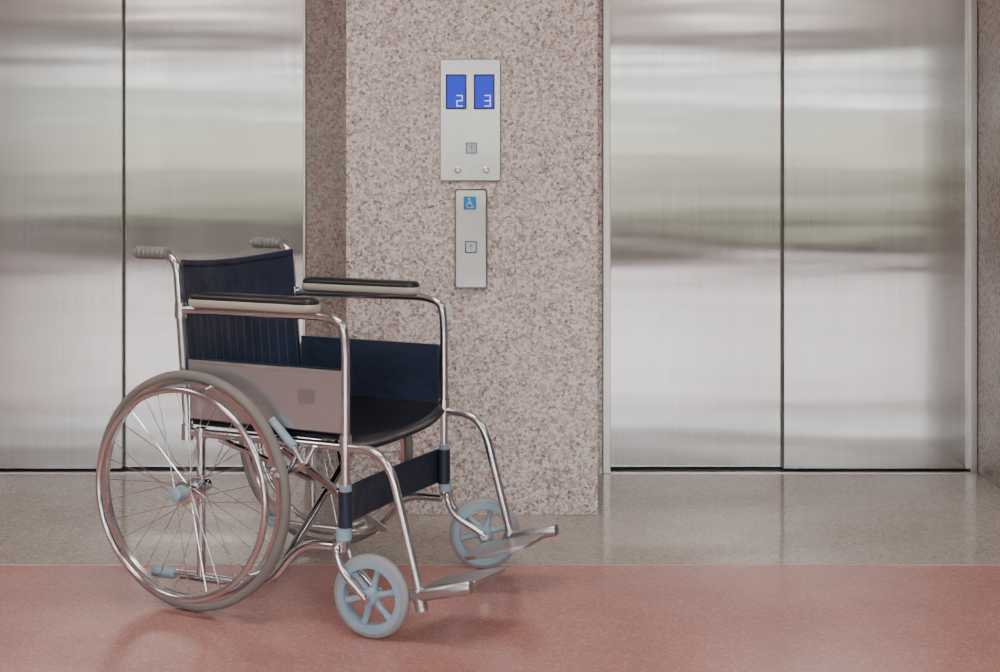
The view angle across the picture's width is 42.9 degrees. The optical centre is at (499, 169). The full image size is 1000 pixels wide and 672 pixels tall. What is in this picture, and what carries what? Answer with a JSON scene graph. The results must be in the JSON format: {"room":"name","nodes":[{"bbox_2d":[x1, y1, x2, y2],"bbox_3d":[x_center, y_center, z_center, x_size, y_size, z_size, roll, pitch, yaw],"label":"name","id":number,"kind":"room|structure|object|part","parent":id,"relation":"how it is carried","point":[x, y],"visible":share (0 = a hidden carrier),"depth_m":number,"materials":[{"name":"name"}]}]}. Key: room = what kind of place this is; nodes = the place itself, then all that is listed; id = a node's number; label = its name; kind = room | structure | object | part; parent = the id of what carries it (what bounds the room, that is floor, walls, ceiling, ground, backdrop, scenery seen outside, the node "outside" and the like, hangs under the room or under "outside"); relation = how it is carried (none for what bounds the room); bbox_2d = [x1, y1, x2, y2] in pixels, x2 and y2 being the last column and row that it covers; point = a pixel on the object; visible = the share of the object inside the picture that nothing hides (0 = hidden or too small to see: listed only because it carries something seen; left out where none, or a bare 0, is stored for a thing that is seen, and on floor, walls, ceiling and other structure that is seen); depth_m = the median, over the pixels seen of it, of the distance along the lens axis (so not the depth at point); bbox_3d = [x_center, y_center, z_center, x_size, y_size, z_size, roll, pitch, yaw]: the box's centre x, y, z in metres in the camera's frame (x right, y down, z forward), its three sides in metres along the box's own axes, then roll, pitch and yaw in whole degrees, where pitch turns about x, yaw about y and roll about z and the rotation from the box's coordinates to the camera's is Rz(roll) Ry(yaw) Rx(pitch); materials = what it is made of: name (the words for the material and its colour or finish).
{"room":"hospital interior","nodes":[
{"label":"hospital interior","id":0,"kind":"room"},
{"bbox_2d":[306,0,345,473],"bbox_3d":[-0.583,-0.330,4.845,0.265,2.900,0.310,0,0,0],"label":"wall","id":1,"kind":"structure","parent":0,"point":[325,19],"depth_m":4.69,"materials":[{"name":"stone"}]},
{"bbox_2d":[0,472,999,671],"bbox_3d":[0.000,1.170,-1.400,13.000,0.100,13.200,0,0,0],"label":"floor","id":2,"kind":"structure","parent":0,"point":[54,618],"depth_m":3.43,"materials":[{"name":"red tile"}]},
{"bbox_2d":[0,467,293,473],"bbox_3d":[-1.406,1.123,4.737,1.358,0.014,0.094,0,0,0],"label":"sill","id":3,"kind":"structure","parent":2,"relation":"on","point":[1,472],"depth_m":4.69,"materials":[{"name":"metal"}]},
{"bbox_2d":[0,468,270,470],"bbox_3d":[-1.406,1.116,4.728,1.358,0.002,0.040,0,0,0],"label":"groove","id":4,"kind":"object","parent":3,"relation":"attached to","point":[123,469],"depth_m":4.73,"materials":[{"name":"black metal"}]},
{"bbox_2d":[95,237,558,637],"bbox_3d":[-0.438,0.660,3.411,1.097,0.920,0.739,0,0,25],"label":"wheelchair","id":5,"kind":"object","parent":2,"relation":"on","point":[245,366],"visible":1,"depth_m":3.29,"materials":[{"name":"silver metal"}]},
{"bbox_3d":[-0.772,0.864,3.283,0.022,0.377,0.022,0,0,25],"label":"axle post","id":6,"kind":"part","parent":5,"relation":"part of","materials":[{"name":"silver metal"}]},
{"bbox_3d":[-0.725,0.443,3.545,0.077,0.418,0.504,0,0,25],"label":"backrest","id":7,"kind":"part","parent":5,"relation":"part of","materials":[{"name":"blue fabric"}]},
{"bbox_3d":[-0.644,0.987,3.223,0.576,0.156,0.022,0,0,25],"label":"rail","id":8,"kind":"part","parent":5,"relation":"part of","materials":[{"name":"silver metal"}]},
{"bbox_3d":[-0.591,0.567,3.192,0.478,0.150,0.003,0,0,25],"label":"panel","id":9,"kind":"part","parent":5,"relation":"part of","materials":[{"name":"silver metal"}]},
{"bbox_3d":[-0.553,0.864,3.749,0.022,0.377,0.022,0,0,25],"label":"axle post","id":10,"kind":"part","parent":5,"relation":"part of","materials":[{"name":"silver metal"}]},
{"bbox_3d":[-0.424,0.987,3.689,0.576,0.156,0.022,0,0,25],"label":"rail","id":11,"kind":"part","parent":5,"relation":"part of","materials":[{"name":"silver metal"}]},
{"bbox_3d":[-0.366,0.567,3.668,0.478,0.150,0.003,0,0,25],"label":"panel","id":12,"kind":"part","parent":5,"relation":"part of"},
{"bbox_2d":[346,0,597,514],"bbox_3d":[-0.091,-0.330,4.563,0.818,2.900,0.874,0,0,0],"label":"wall pillar","id":13,"kind":"structure","parent":2,"relation":"on","point":[523,346],"depth_m":4.13,"materials":[{"name":"beige stone"}]},
{"bbox_2d":[0,564,999,564],"bbox_3d":[0.000,1.130,3.604,13.000,0.021,0.006,0,0,0],"label":"trim","id":14,"kind":"structure","parent":2,"relation":"on","point":[0,564],"depth_m":3.61,"materials":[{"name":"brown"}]},
{"bbox_2d":[611,467,970,473],"bbox_3d":[1.072,1.123,4.737,1.328,0.014,0.094,0,0,0],"label":"sill","id":15,"kind":"structure","parent":2,"relation":"on","point":[612,472],"depth_m":4.69,"materials":[{"name":"metal"}]},
{"bbox_2d":[611,468,967,470],"bbox_3d":[1.072,1.116,4.728,1.328,0.002,0.040,0,0,0],"label":"groove","id":16,"kind":"object","parent":15,"relation":"attached to","point":[612,469],"depth_m":4.73,"materials":[{"name":"black metal"}]},
{"bbox_2d":[977,0,999,486],"bbox_3d":[2.171,-0.330,4.563,0.818,2.900,0.874,0,0,0],"label":"wall pillar","id":17,"kind":"structure","parent":2,"relation":"on","point":[988,11],"depth_m":4.58,"materials":[{"name":"beige stone"}]},
{"bbox_2d":[598,0,601,473],"bbox_3d":[0.314,-0.330,4.845,0.128,2.900,0.310,0,0,0],"label":"wall","id":18,"kind":"structure","parent":0,"point":[599,1],"depth_m":4.69,"materials":[{"name":"stone"}]},
{"bbox_3d":[0.000,-0.330,5.100,13.000,2.900,0.200,0,0,0],"label":"wall","id":19,"kind":"structure","parent":0,"visible":0},
{"bbox_2d":[440,59,500,180],"bbox_3d":[-0.096,-0.162,4.117,0.198,0.396,0.018,0,0,0],"label":"panel","id":20,"kind":"object","parent":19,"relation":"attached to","point":[470,89],"visible":1,"depth_m":4.11,"materials":[{"name":"metal"}]},
{"bbox_2d":[455,189,486,287],"bbox_3d":[-0.094,0.222,4.113,0.106,0.322,0.026,0,0,0],"label":"panel","id":21,"kind":"object","parent":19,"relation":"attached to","point":[470,204],"visible":1,"depth_m":4.10,"materials":[{"name":"metal"}]},
{"bbox_3d":[-1.410,-1.390,4.845,1.390,0.780,0.310,0,0,0],"label":"wall","id":22,"kind":"structure","parent":0,"visible":0},
{"bbox_2d":[0,0,122,468],"bbox_3d":[-1.744,0.054,4.728,0.682,2.108,0.028,0,0,0],"label":"door leaf","id":23,"kind":"structure","parent":22,"relation":"attached to","point":[61,61],"depth_m":4.71,"materials":[{"name":"metal"}]},
{"bbox_2d":[123,0,124,467],"bbox_3d":[-1.403,0.054,4.738,0.004,2.108,0.012,0,0,0],"label":"seal","id":24,"kind":"object","parent":23,"relation":"attached to","point":[123,0],"visible":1,"depth_m":4.74,"materials":[{"name":"grey rubber"}]},
{"bbox_2d":[125,0,302,466],"bbox_3d":[-1.075,0.054,4.758,0.695,2.108,0.028,0,0,0],"label":"door leaf","id":25,"kind":"structure","parent":22,"relation":"attached to","point":[214,88],"depth_m":4.74,"materials":[{"name":"metal"}]},
{"bbox_2d":[303,0,305,472],"bbox_3d":[-0.722,0.060,4.735,0.010,2.120,0.098,0,0,0],"label":"door frame","id":26,"kind":"structure","parent":22,"relation":"attached to","point":[304,1],"depth_m":4.69,"materials":[{"name":"metal"}]},
{"bbox_3d":[1.070,-1.390,4.845,1.384,0.780,0.310,0,0,0],"label":"wall","id":27,"kind":"structure","parent":0,"visible":0},
{"bbox_2d":[602,0,610,473],"bbox_3d":[0.394,0.060,4.735,0.028,2.120,0.098,0,0,0],"label":"door frame","id":28,"kind":"structure","parent":27,"relation":"attached to","point":[606,4],"depth_m":4.69,"materials":[{"name":"metal"}]},
{"bbox_2d":[611,0,780,466],"bbox_3d":[0.741,0.054,4.758,0.665,2.108,0.028,0,0,0],"label":"door leaf","id":29,"kind":"structure","parent":27,"relation":"attached to","point":[696,84],"depth_m":4.74,"materials":[{"name":"metal"}]},
{"bbox_2d":[783,0,967,468],"bbox_3d":[1.395,0.054,4.728,0.682,2.108,0.028,0,0,0],"label":"door leaf","id":30,"kind":"structure","parent":27,"relation":"attached to","point":[875,92],"depth_m":4.71,"materials":[{"name":"metal"}]},
{"bbox_2d":[781,0,782,467],"bbox_3d":[1.053,0.054,4.735,0.006,2.108,0.018,0,0,0],"label":"seal","id":31,"kind":"object","parent":30,"relation":"attached to","point":[781,0],"visible":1,"depth_m":4.73,"materials":[{"name":"grey rubber"}]},
{"bbox_2d":[966,0,976,473],"bbox_3d":[1.748,0.060,4.735,0.024,2.120,0.098,0,0,0],"label":"door frame","id":32,"kind":"structure","parent":27,"relation":"attached to","point":[972,4],"depth_m":4.69,"materials":[{"name":"metal"}]}
]}

